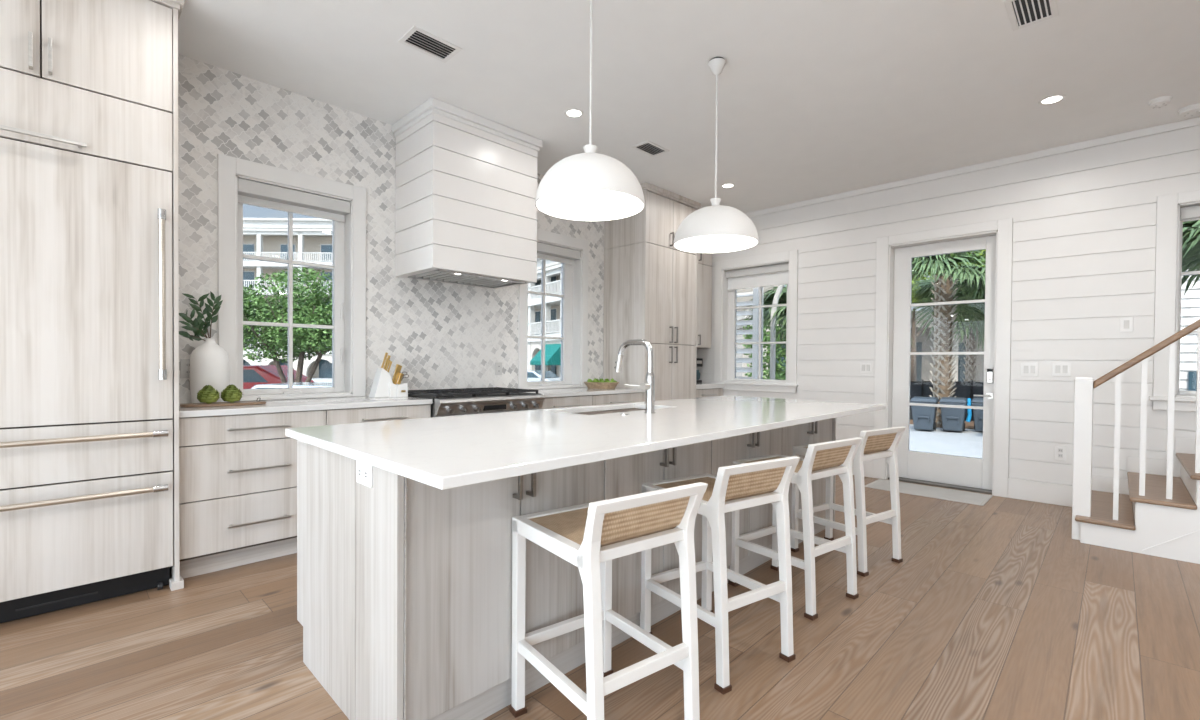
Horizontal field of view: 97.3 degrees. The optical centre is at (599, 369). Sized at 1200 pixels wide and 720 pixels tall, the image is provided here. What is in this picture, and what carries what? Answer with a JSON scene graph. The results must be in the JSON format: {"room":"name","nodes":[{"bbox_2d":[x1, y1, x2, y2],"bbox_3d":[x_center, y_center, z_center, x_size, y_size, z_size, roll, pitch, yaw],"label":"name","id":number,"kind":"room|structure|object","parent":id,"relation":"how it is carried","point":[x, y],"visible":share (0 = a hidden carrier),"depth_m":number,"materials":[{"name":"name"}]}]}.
{"room":"kitchen","nodes":[
{"label":"kitchen","id":0,"kind":"room"},
{"bbox_2d":[179,396,431,417],"bbox_3d":[-1.916,0.230,3.478,0.618,0.034,1.428,1,1,44],"label":"countertop","id":1,"kind":"structure","parent":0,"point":[309,404],"depth_m":3.28,"materials":[{"name":"white stone"}]},
{"bbox_2d":[189,338,229,402],"bbox_3d":[-2.405,0.012,3.254,0.200,0.402,0.200,1,1,44],"label":"vase","id":2,"kind":"object","parent":1,"relation":"on","point":[209,362],"visible":0.88,"depth_m":3.18,"materials":[{"name":"white ceramic"}]},
{"bbox_2d":[179,291,222,340],"bbox_3d":[-2.419,-0.315,3.176,0.142,0.322,0.260,1,1,44],"label":"leafy branch","id":3,"kind":"object","parent":2,"relation":"in","point":[196,326],"visible":0.98,"depth_m":3.20,"materials":[{"name":"green plant"}]},
{"bbox_2d":[180,397,265,406],"bbox_3d":[-2.236,0.195,3.145,0.176,0.039,0.421,1,1,44],"label":"wooden tray","id":4,"kind":"object","parent":1,"relation":"on","point":[236,403],"visible":0.98,"depth_m":3.09,"materials":[{"name":"brown wood"}]},
{"bbox_2d":[197,385,219,403],"bbox_3d":[-2.291,0.150,3.088,0.110,0.115,0.108,1,1,44],"label":"artichoke","id":5,"kind":"object","parent":4,"relation":"on","point":[208,394],"visible":0.98,"depth_m":3.06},
{"bbox_2d":[221,384,241,402],"bbox_3d":[-2.214,0.149,3.174,0.110,0.115,0.108,1,1,44],"label":"artichoke","id":6,"kind":"object","parent":4,"relation":"on","point":[231,393],"visible":1,"depth_m":3.14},
{"bbox_2d":[369,368,407,397],"bbox_3d":[-1.593,0.100,3.982,0.133,0.218,0.244,1,1,44],"label":"knife block","id":7,"kind":"object","parent":1,"relation":"on","point":[382,386],"visible":1,"depth_m":3.94,"materials":[{"name":"white wood"}]},
{"bbox_2d":[381,353,387,367],"bbox_3d":[-1.615,-0.040,3.941,0.061,0.170,0.012,0,1,-37],"label":"kitchen knife","id":8,"kind":"object","parent":7,"relation":"in","point":[386,354],"visible":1,"depth_m":3.94,"materials":[{"name":"gold metal"}]},
{"bbox_2d":[392,364,399,383],"bbox_3d":[-1.548,0.060,3.988,0.073,0.195,0.017,0,1,-38],"label":"kitchen knife","id":9,"kind":"object","parent":7,"relation":"in","point":[397,365],"visible":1,"depth_m":3.99,"materials":[{"name":"gold metal"}]},
{"bbox_2d":[394,365,401,383],"bbox_3d":[-1.543,0.068,4.015,0.073,0.195,0.017,0,1,-38],"label":"kitchen knife","id":10,"kind":"object","parent":7,"relation":"in","point":[400,367],"visible":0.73,"depth_m":4.01,"materials":[{"name":"gold metal"}]},
{"bbox_2d":[397,373,403,383],"bbox_3d":[-1.521,0.097,4.011,0.019,0.133,0.054,1,1,44],"label":"kitchen knife","id":11,"kind":"object","parent":7,"relation":"in","point":[401,374],"visible":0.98,"depth_m":4.01,"materials":[{"name":"gold metal"}]},
{"bbox_2d":[178,54,603,403],"bbox_3d":[-2.113,-0.401,3.867,0.220,3.046,9.768,1,1,44],"label":"wall","id":12,"kind":"structure","parent":0,"point":[443,335],"depth_m":4.04,"materials":[{"name":"tile"}]},
{"bbox_2d":[180,359,189,377],"bbox_3d":[-2.549,-0.004,3.267,0.009,0.118,0.075,1,1,44],"label":"outlet","id":13,"kind":"object","parent":12,"relation":"attached to","point":[184,363],"visible":0.62,"depth_m":3.25,"materials":[{"name":"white plastic"}]},
{"bbox_2d":[217,154,365,400],"bbox_3d":[-2.185,-0.583,3.767,0.232,1.579,0.925,1,1,44],"label":"window","id":14,"kind":"structure","parent":12,"relation":"in","point":[348,266],"depth_m":3.79,"materials":[{"name":"white paint"}]},
{"bbox_2d":[238,178,349,221],"bbox_3d":[-2.150,-1.180,3.729,0.101,0.137,0.703,1,1,44],"label":"roller blind","id":15,"kind":"object","parent":14,"relation":"attached to","point":[253,193],"visible":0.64,"depth_m":3.69,"materials":[{"name":"fabric"}]},
{"bbox_2d":[392,97,541,288],"bbox_3d":[-1.064,-1.323,4.299,0.639,1.194,1.004,1,1,44],"label":"range hood","id":16,"kind":"object","parent":12,"relation":"attached to","point":[466,182],"visible":0.99,"depth_m":4.04,"materials":[{"name":"paint"}]},
{"bbox_2d":[495,362,501,374],"bbox_3d":[-0.941,-0.003,4.907,0.009,0.118,0.075,1,1,44],"label":"outlet","id":17,"kind":"object","parent":12,"relation":"attached to","point":[498,365],"visible":1,"depth_m":4.90,"materials":[{"name":"white plastic"}]},
{"bbox_2d":[518,229,588,388],"bbox_3d":[-0.529,-0.592,5.456,0.232,1.579,0.915,1,1,44],"label":"window","id":18,"kind":"structure","parent":12,"relation":"in","point":[574,278],"depth_m":5.65,"materials":[{"name":"white paint"}]},
{"bbox_2d":[537,242,579,264],"bbox_3d":[-0.491,-1.190,5.421,0.101,0.137,0.703,1,1,44],"label":"roller blind","id":19,"kind":"object","parent":18,"relation":"attached to","point":[544,251],"visible":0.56,"depth_m":5.45,"materials":[{"name":"fabric"}]},
{"bbox_2d":[697,253,711,347],"bbox_3d":[1.106,-1.083,6.711,0.371,1.615,0.705,1,1,44],"label":"upper cabinet","id":20,"kind":"object","parent":12,"relation":"attached to","point":[704,260],"visible":0.34,"depth_m":6.74,"materials":[{"name":"laminate"}]},
{"bbox_2d":[0,475,1199,719],"bbox_3d":[0.559,1.236,1.103,8.011,0.120,10.048,1,1,44],"label":"floor","id":21,"kind":"structure","parent":0,"point":[993,610],"depth_m":2.24,"materials":[{"name":"brown wood"}]},
{"bbox_2d":[0,137,172,622],"bbox_3d":[-2.710,0.064,2.575,0.710,2.140,0.918,1,1,44],"label":"refrigerator","id":22,"kind":"object","parent":21,"relation":"on","point":[86,314],"visible":0.99,"depth_m":2.47,"materials":[{"name":"laminate"}]},
{"bbox_2d":[0,0,183,590],"bbox_3d":[-2.726,-0.389,2.580,0.700,3.045,1.022,1,1,44],"label":"tall cabinet","id":23,"kind":"object","parent":21,"relation":"on","point":[96,78],"visible":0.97,"depth_m":2.51,"materials":[{"name":"laminate"}]},
{"bbox_2d":[179,410,325,578],"bbox_3d":[-2.157,0.690,3.223,0.643,0.880,0.726,1,1,44],"label":"drawer unit","id":24,"kind":"object","parent":21,"relation":"on","point":[238,473],"visible":0.83,"depth_m":2.96,"materials":[{"name":"laminate"}]},
{"bbox_2d":[326,404,430,424],"bbox_3d":[-1.657,0.687,3.733,0.643,0.880,0.701,1,1,44],"label":"drawer unit","id":25,"kind":"object","parent":21,"relation":"on","point":[387,413],"visible":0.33,"depth_m":3.50,"materials":[{"name":"laminate"}]},
{"bbox_2d":[408,387,544,417],"bbox_3d":[-1.042,0.630,4.301,0.720,0.928,0.954,1,1,44],"label":"gas range","id":26,"kind":"object","parent":21,"relation":"on","point":[462,401],"visible":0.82,"depth_m":4.05,"materials":[{"name":"silver metal"}]},
{"bbox_2d":[408,392,538,399],"bbox_3d":[-1.053,0.211,4.309,0.651,0.017,0.934,1,1,44],"label":"cooktop","id":27,"kind":"object","parent":26,"relation":"in","point":[410,394],"depth_m":4.04,"materials":[{"name":"black metal"}]},
{"bbox_2d":[539,395,591,408],"bbox_3d":[-0.503,0.681,4.910,0.643,0.880,0.660,1,1,44],"label":"drawer unit","id":28,"kind":"object","parent":21,"relation":"on","point":[569,401],"visible":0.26,"depth_m":4.71,"materials":[{"name":"laminate"}]},
{"bbox_2d":[297,408,835,719],"bbox_3d":[0.236,0.708,2.969,0.966,0.884,3.245,1,1,44],"label":"kitchen island","id":29,"kind":"object","parent":21,"relation":"on","point":[404,585],"visible":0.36,"depth_m":1.76,"materials":[{"name":"laminate"}]},
{"bbox_2d":[356,460,372,487],"bbox_3d":[-0.733,0.324,1.639,0.115,0.072,0.009,1,1,44],"label":"outlet","id":30,"kind":"object","parent":29,"relation":"attached to","point":[364,472],"visible":0.88,"depth_m":1.63,"materials":[{"name":"white plastic"}]},
{"bbox_2d":[358,467,361,477],"bbox_3d":[-0.752,0.324,1.654,0.030,0.030,0.002,1,1,44],"label":"socket","id":31,"kind":"object","parent":30,"relation":"attached to","point":[359,468],"depth_m":1.65,"materials":[{"name":"white plastic"}]},
{"bbox_2d":[364,469,367,479],"bbox_3d":[-0.718,0.325,1.620,0.030,0.030,0.002,1,1,44],"label":"socket","id":32,"kind":"object","parent":30,"relation":"attached to","point":[365,470],"depth_m":1.62,"materials":[{"name":"white plastic"}]},
{"bbox_2d":[285,396,885,489],"bbox_3d":[0.346,0.253,2.841,1.235,0.030,3.300,1,1,44],"label":"island countertop","id":33,"kind":"structure","parent":29,"relation":"on","point":[447,452],"depth_m":2.00,"materials":[{"name":"white stone"}]},
{"bbox_2d":[615,339,654,413],"bbox_3d":[0.161,0.036,2.899,0.287,0.400,0.143,1,1,44],"label":"kitchen faucet","id":34,"kind":"object","parent":33,"relation":"on","point":[649,386],"visible":1,"depth_m":2.84,"materials":[{"name":"silver metal"}]},
{"bbox_2d":[526,387,645,397],"bbox_3d":[-0.244,0.221,5.183,0.618,0.034,1.420,1,1,44],"label":"countertop","id":35,"kind":"structure","parent":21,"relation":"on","point":[560,392],"depth_m":5.04,"materials":[{"name":"white stone"}]},
{"bbox_2d":[584,382,618,388],"bbox_3d":[0.015,0.168,5.490,0.371,0.068,0.222,0,1,-4],"label":"wicker basket","id":36,"kind":"object","parent":35,"relation":"on","point":[591,385],"visible":0.94,"depth_m":5.41,"materials":[{"name":"beige wicker"}]},
{"bbox_2d":[509,482,707,719],"bbox_3d":[0.010,0.758,1.711,0.431,0.813,0.500,0,1,-37],"label":"counter stool","id":37,"kind":"object","parent":21,"relation":"on","point":[588,536],"visible":1,"depth_m":1.63,"materials":[{"name":"white paint"}]},
{"bbox_2d":[592,392,643,405],"bbox_3d":[-0.007,0.678,5.416,0.643,0.880,0.756,1,1,44],"label":"drawer unit","id":38,"kind":"object","parent":21,"relation":"on","point":[604,399],"visible":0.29,"depth_m":5.18,"materials":[{"name":"laminate"}]},
{"bbox_2d":[603,182,700,401],"bbox_3d":[0.600,-0.408,6.016,0.640,3.045,0.999,1,1,44],"label":"pantry cabinet","id":39,"kind":"object","parent":21,"relation":"on","point":[650,284],"visible":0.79,"depth_m":5.73,"materials":[{"name":"laminate"}]},
{"bbox_2d":[696,388,722,397],"bbox_3d":[1.151,0.675,6.663,0.551,0.871,0.733,1,1,44],"label":"drawer unit","id":40,"kind":"object","parent":21,"relation":"on","point":[716,391],"visible":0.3,"depth_m":6.52,"materials":[{"name":"laminate"}]},
{"bbox_2d":[696,383,723,388],"bbox_3d":[1.145,0.209,6.664,0.528,0.058,0.733,1,1,44],"label":"countertop","id":41,"kind":"structure","parent":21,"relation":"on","point":[698,385],"depth_m":6.53,"materials":[{"name":"white stone"}]},
{"bbox_2d":[696,358,702,382],"bbox_3d":[1.220,0.018,6.905,0.197,0.320,0.170,1,1,44],"label":"coffee maker","id":42,"kind":"object","parent":41,"relation":"on","point":[699,363],"visible":0.36,"depth_m":6.84,"materials":[{"name":"black plastic"}]},
{"bbox_2d":[640,456,799,694],"bbox_3d":[0.480,0.755,2.201,0.431,0.813,0.500,0,1,-34],"label":"counter stool","id":43,"kind":"object","parent":21,"relation":"on","point":[747,485],"visible":0.97,"depth_m":2.09,"materials":[{"name":"wood"}]},
{"bbox_2d":[728,437,861,620],"bbox_3d":[1.007,0.752,2.753,0.431,0.813,0.500,0,1,-36],"label":"counter stool","id":44,"kind":"object","parent":21,"relation":"on","point":[831,458],"visible":0.85,"depth_m":2.65,"materials":[{"name":"wood"}]},
{"bbox_2d":[790,426,905,576],"bbox_3d":[1.516,0.749,3.258,0.431,0.813,0.500,0,1,-34],"label":"counter stool","id":45,"kind":"object","parent":21,"relation":"on","point":[877,443],"visible":0.81,"depth_m":3.16,"materials":[{"name":"wood"}]},
{"bbox_2d":[865,479,992,505],"bbox_3d":[3.058,1.141,4.949,0.950,0.008,0.480,1,1,44],"label":"door mat","id":46,"kind":"object","parent":21,"relation":"on","point":[908,488],"visible":0.97,"depth_m":4.87,"materials":[{"name":"grey fabric"}]},
{"bbox_2d":[1072,319,1199,563],"bbox_3d":[4.522,0.005,3.048,2.612,2.350,1.175,1,1,44],"label":"staircase","id":47,"kind":"structure","parent":21,"relation":"on","point":[1161,498],"depth_m":3.45,"materials":[{"name":"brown wood"}]},
{"bbox_2d":[178,0,1199,212],"bbox_3d":[0.583,-2.019,1.062,8.711,0.300,10.748,1,1,44],"label":"ceiling","id":48,"kind":"structure","parent":0,"point":[817,98],"depth_m":3.38,"materials":[{"name":"paint"}]},
{"bbox_2d":[398,25,462,62],"bbox_3d":[-0.996,-1.903,3.103,0.206,0.008,0.304,1,1,44],"label":"ceiling vent","id":49,"kind":"object","parent":48,"relation":"in","point":[416,38],"visible":1,"depth_m":3.10,"materials":[{"name":"white metal"}]},
{"bbox_2d":[564,108,583,117],"bbox_3d":[-0.194,-1.909,3.940,0.150,0.004,0.150,1,1,44],"label":"recessed light","id":50,"kind":"object","parent":48,"relation":"in","point":[572,112],"visible":1,"depth_m":3.94,"materials":[{"name":"white paint"}]},
{"bbox_2d":[535,0,644,220],"bbox_3d":[-0.043,-1.329,2.481,0.514,1.126,0.514,1,1,44],"label":"pendant light","id":51,"kind":"object","parent":48,"relation":"hanging from","point":[590,185],"visible":1,"depth_m":2.45,"materials":[{"name":"white paint"}]},
{"bbox_2d":[631,141,668,156],"bbox_3d":[0.439,-1.911,4.588,0.194,0.008,0.298,1,1,44],"label":"ceiling vent","id":52,"kind":"object","parent":48,"relation":"in","point":[649,148],"visible":1,"depth_m":4.58,"materials":[{"name":"white metal"}]},
{"bbox_2d":[673,57,758,252],"bbox_3d":[0.717,-1.333,3.257,0.514,1.126,0.514,1,1,44],"label":"pendant light","id":53,"kind":"object","parent":48,"relation":"hanging from","point":[716,228],"visible":1,"depth_m":3.16,"materials":[{"name":"white paint"}]},
{"bbox_2d":[721,183,734,187],"bbox_3d":[1.339,-1.918,5.521,0.150,0.004,0.150,1,1,44],"label":"recessed light","id":54,"kind":"object","parent":48,"relation":"in","point":[726,185],"visible":1,"depth_m":5.51,"materials":[{"name":"white paint"}]},
{"bbox_2d":[1004,0,1058,30],"bbox_3d":[2.246,-1.875,2.744,0.193,0.008,0.334,1,1,44],"label":"ceiling vent","id":55,"kind":"object","parent":48,"relation":"in","point":[1021,13],"visible":1,"depth_m":2.77,"materials":[{"name":"white metal"}]},
{"bbox_2d":[1038,94,1065,104],"bbox_3d":[3.159,-1.882,3.689,0.150,0.004,0.150,1,1,44],"label":"recessed light","id":56,"kind":"object","parent":48,"relation":"in","point":[1052,99],"visible":1,"depth_m":3.68,"materials":[{"name":"white paint"}]},
{"bbox_2d":[1148,96,1172,108],"bbox_3d":[3.909,-1.857,3.685,0.120,0.044,0.120,1,1,44],"label":"smoke detector","id":57,"kind":"object","parent":48,"relation":"attached to","point":[1159,102],"visible":1,"depth_m":3.66,"materials":[{"name":"white plastic"}]},
{"bbox_2d":[1177,103,1199,116],"bbox_3d":[4.261,-1.855,3.795,0.150,0.044,0.150,1,1,44],"label":"fire alarm","id":58,"kind":"object","parent":48,"relation":"attached to","point":[1194,109],"visible":1,"depth_m":3.78,"materials":[{"name":"white plastic"}]},
{"bbox_2d":[696,125,1199,485],"bbox_3d":[3.989,-0.366,4.585,7.531,3.046,0.240,1,1,44],"label":"wall","id":59,"kind":"structure","parent":0,"point":[836,360],"depth_m":4.57,"materials":[{"name":"white paint"}]},
{"bbox_2d":[712,250,798,392],"bbox_3d":[1.946,-0.557,6.535,1.135,1.650,0.255,1,1,44],"label":"window","id":60,"kind":"structure","parent":59,"relation":"in","point":[725,322],"depth_m":6.57,"materials":[{"name":"white paint"}]},
{"bbox_2d":[726,263,788,289],"bbox_3d":[1.945,-1.133,6.522,0.863,0.242,0.051,1,1,44],"label":"roller blind","id":61,"kind":"object","parent":60,"relation":"attached to","point":[773,275],"visible":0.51,"depth_m":6.51,"materials":[{"name":"fabric"}]},
{"bbox_2d":[852,460,872,477],"bbox_3d":[2.278,1.037,6.099,1.645,0.178,0.028,1,1,44],"label":"baseboard","id":62,"kind":"structure","parent":59,"relation":"attached to","point":[868,465],"depth_m":5.55,"materials":[{"name":"white paint"}]},
{"bbox_2d":[860,362,871,372],"bbox_3d":[2.806,-0.014,5.571,0.116,0.116,0.012,1,1,44],"label":"light switch","id":63,"kind":"object","parent":59,"relation":"attached to","point":[865,367],"visible":1,"depth_m":5.57,"materials":[{"name":"white plastic"}]},
{"bbox_2d":[873,218,1012,497],"bbox_3d":[3.353,-0.105,5.196,1.121,2.500,0.260,1,1,44],"label":"door","id":64,"kind":"structure","parent":59,"relation":"in","point":[988,474],"depth_m":5.16,"materials":[{"name":"white paint"}]},
{"bbox_2d":[745,117,1199,217],"bbox_3d":[3.924,-1.859,4.474,7.511,0.058,0.026,1,1,44],"label":"trim","id":65,"kind":"structure","parent":59,"relation":"attached to","point":[1192,122],"depth_m":4.76,"materials":[{"name":"white paint"}]},
{"bbox_2d":[1021,363,1037,375],"bbox_3d":[3.766,0.003,4.629,0.120,0.118,0.012,1,1,44],"label":"light switch","id":66,"kind":"object","parent":59,"relation":"attached to","point":[1027,369],"visible":1,"depth_m":4.63,"materials":[{"name":"white plastic"}]},
{"bbox_2d":[1008,478,1072,506],"bbox_3d":[5.124,1.092,3.309,4.084,0.178,0.028,1,1,44],"label":"baseboard","id":67,"kind":"structure","parent":59,"relation":"attached to","point":[1029,490],"depth_m":4.57,"materials":[{"name":"white paint"}]},
{"bbox_2d":[1055,446,1065,459],"bbox_3d":[3.916,0.714,4.489,0.074,0.118,0.009,1,1,44],"label":"outlet","id":68,"kind":"object","parent":59,"relation":"attached to","point":[1060,451],"visible":1,"depth_m":4.49,"materials":[{"name":"white plastic"}]},
{"bbox_2d":[1052,362,1070,375],"bbox_3d":[3.917,0.002,4.481,0.120,0.118,0.012,1,1,44],"label":"light switch","id":69,"kind":"object","parent":59,"relation":"attached to","point":[1058,368],"visible":1,"depth_m":4.48,"materials":[{"name":"white plastic"}]},
{"bbox_2d":[1120,317,1132,331],"bbox_3d":[4.196,-0.356,4.206,0.074,0.118,0.012,1,1,44],"label":"light switch","id":70,"kind":"object","parent":59,"relation":"attached to","point":[1126,323],"visible":1,"depth_m":4.21,"materials":[{"name":"white plastic"}]},
{"bbox_2d":[1149,190,1199,411],"bbox_3d":[4.761,-0.502,3.775,1.140,1.650,0.255,1,1,44],"label":"window","id":71,"kind":"structure","parent":59,"relation":"in","point":[1169,227],"depth_m":4.05,"materials":[{"name":"white paint"}]},
{"bbox_2d":[1180,205,1199,221],"bbox_3d":[4.764,-1.178,3.758,0.858,0.102,0.051,1,1,44],"label":"roller blind","id":72,"kind":"object","parent":71,"relation":"attached to","point":[1192,213],"visible":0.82,"depth_m":4.01,"materials":[{"name":"fabric"}]},
{"label":"outside","id":73,"kind":"structure","parent":0,"visible":0},
{"bbox_3d":[-3.616,1.660,24.560,20.500,0.019,90.000,1,1,44],"label":"street","id":74,"kind":"object","parent":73,"visible":0},
{"bbox_2d":[243,365,313,388],"bbox_3d":[-12.958,0.752,19.081,4.791,1.801,1.860,0,1,0],"label":"car","id":75,"kind":"object","parent":74,"relation":"on","point":[253,375],"visible":0.06,"depth_m":18.17,"materials":[{"name":"red paint"}]},
{"bbox_2d":[243,266,331,382],"bbox_3d":[-10.083,-0.751,16.970,7.850,4.952,2.984,0,1,-1],"label":"street tree","id":76,"kind":"object","parent":74,"relation":"on","point":[314,311],"visible":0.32,"depth_m":16.48,"materials":[{"name":"green plant"}]},
{"bbox_2d":[251,382,331,388],"bbox_3d":[-7.782,1.067,14.080,4.686,1.372,1.860,0,1,-1],"label":"car","id":77,"kind":"object","parent":74,"relation":"on","point":[295,384],"visible":0.04,"depth_m":13.23,"materials":[{"name":"silver metal"}]},
{"bbox_2d":[527,370,560,381],"bbox_3d":[-4.592,0.807,34.616,4.587,1.419,1.860,1,1,32],"label":"car","id":78,"kind":"object","parent":74,"relation":"on","point":[532,375],"visible":0.1,"depth_m":33.43,"materials":[{"name":"silver metal"}]},
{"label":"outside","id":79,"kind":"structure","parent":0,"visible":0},
{"bbox_2d":[312,378,982,457],"bbox_3d":[-0.366,1.798,35.379,170.000,0.480,170.000,1,1,44],"label":"ground","id":80,"kind":"structure","parent":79,"point":[969,442],"depth_m":13.84,"materials":[{"name":"concrete"}]},
{"bbox_2d":[243,218,331,377],"bbox_3d":[-40.446,-7.918,64.440,45.058,17.600,44.528,1,1,44],"label":"hotel building","id":81,"kind":"structure","parent":80,"relation":"on","point":[264,237],"depth_m":58.64,"materials":[{"name":"beige paint"}]},
{"bbox_2d":[527,258,777,377],"bbox_3d":[0.101,-5.334,45.286,13.600,13.500,28.000,0,1,-35],"label":"hotel building","id":82,"kind":"structure","parent":80,"relation":"on","point":[552,269],"depth_m":42.03,"materials":[{"name":"beige paint"}]},
{"bbox_2d":[736,287,763,378],"bbox_3d":[2.190,-0.231,8.523,0.910,4.250,0.240,1,1,44],"label":"screen","id":83,"kind":"object","parent":80,"relation":"on","point":[754,350],"visible":0.11,"depth_m":8.27,"materials":[{"name":"white wood"}]},
{"bbox_2d":[742,286,786,379],"bbox_3d":[4.355,-0.031,11.319,2.666,3.811,2.162,1,1,21],"label":"shrub","id":84,"kind":"object","parent":80,"relation":"on","point":[766,338],"visible":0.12,"depth_m":11.73,"materials":[{"name":"green plant"}]},
{"bbox_2d":[770,285,783,379],"bbox_3d":[2.990,0.093,8.342,0.640,3.618,0.084,1,1,44],"label":"post","id":85,"kind":"object","parent":80,"relation":"on","point":[780,287],"visible":0.26,"depth_m":8.49,"materials":[{"name":"white"}]},
{"bbox_2d":[741,285,915,348],"bbox_3d":[3.844,0.041,9.184,2.890,3.715,2.904,1,1,44],"label":"palm tree","id":86,"kind":"object","parent":80,"relation":"on","point":[780,313],"visible":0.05,"depth_m":9.01,"materials":[{"name":"green plant"}]},
{"bbox_2d":[736,309,983,381],"bbox_3d":[14.068,-0.522,28.496,14.598,4.500,7.799,0,1,0],"label":"villa","id":87,"kind":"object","parent":80,"relation":"on","point":[923,366],"visible":0.04,"depth_m":26.18,"materials":[{"name":"beige stone"}]},
{"bbox_2d":[910,396,938,429],"bbox_3d":[9.873,1.355,16.061,0.685,0.999,0.790,1,1,38],"label":"trash bin","id":88,"kind":"object","parent":80,"relation":"on","point":[924,417],"visible":0.92,"depth_m":15.80,"materials":[{"name":"grey plastic"}]},
{"bbox_2d":[910,420,973,428],"bbox_3d":[16.059,1.863,19.277,20.000,0.029,10.000,1,1,44],"label":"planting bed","id":89,"kind":"object","parent":80,"relation":"on","point":[968,425],"depth_m":17.57,"materials":[{"name":"brown soil"}]},
{"bbox_2d":[910,379,983,420],"bbox_3d":[12.802,1.111,18.823,5.871,1.460,0.080,0,1,6],"label":"fence","id":90,"kind":"object","parent":89,"relation":"on","point":[921,388],"visible":0.12,"depth_m":18.81,"materials":[{"name":"black metal"}]},
{"bbox_2d":[911,263,984,381],"bbox_3d":[13.115,-1.093,18.902,4.123,5.871,3.933,1,1,44],"label":"palm tree","id":91,"kind":"object","parent":89,"relation":"on","point":[970,373],"visible":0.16,"depth_m":18.94,"materials":[{"name":"green plant"}]},
{"bbox_2d":[910,250,985,380],"bbox_3d":[14.316,-2.051,23.463,5.473,7.689,3.363,1,1,22],"label":"tree","id":92,"kind":"object","parent":89,"relation":"on","point":[913,373],"visible":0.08,"depth_m":23.44,"materials":[{"name":"green plant"}]},
{"bbox_2d":[912,250,985,278],"bbox_3d":[17.261,-2.437,22.036,8.251,8.538,3.901,1,1,22],"label":"tree","id":93,"kind":"object","parent":89,"relation":"on","point":[976,252],"visible":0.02,"depth_m":22.14,"materials":[{"name":"green plant"}]},
{"bbox_2d":[911,249,985,427],"bbox_3d":[10.775,-1.505,16.826,4.926,6.713,4.732,1,1,44],"label":"palm tree","id":94,"kind":"object","parent":80,"relation":"on","point":[946,318],"visible":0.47,"depth_m":16.76,"materials":[{"name":"green plant"}]},
{"bbox_2d":[939,397,967,430],"bbox_3d":[10.631,1.363,15.877,0.685,0.999,0.790,1,1,38],"label":"trash bin","id":95,"kind":"object","parent":80,"relation":"on","point":[953,419],"visible":0.93,"depth_m":15.63,"materials":[{"name":"grey plastic"}]},
{"bbox_2d":[966,398,971,421],"bbox_3d":[10.998,1.224,15.736,0.149,0.711,0.176,1,1,44],"label":"towel","id":96,"kind":"object","parent":95,"relation":"hanging from","point":[968,419],"visible":1,"depth_m":15.68,"materials":[{"name":"blue fabric"}]},
{"bbox_2d":[971,397,982,430],"bbox_3d":[11.551,1.370,15.816,0.685,0.999,0.790,1,1,38],"label":"trash bin","id":97,"kind":"object","parent":80,"relation":"on","point":[977,401],"visible":0.49,"depth_m":15.66,"materials":[{"name":"grey plastic"}]},
{"bbox_2d":[1179,270,1199,390],"bbox_3d":[13.979,-0.637,9.819,8.800,5.200,7.200,1,1,44],"label":"house","id":98,"kind":"structure","parent":80,"relation":"on","point":[1190,302],"depth_m":9.35,"materials":[{"name":"white"}]},
{"bbox_2d":[1181,220,1199,351],"bbox_3d":[7.500,-0.165,5.846,3.087,4.263,3.008,1,1,44],"label":"palm tree","id":99,"kind":"object","parent":80,"relation":"on","point":[1190,236],"visible":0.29,"depth_m":6.02,"materials":[{"name":"green plant"}]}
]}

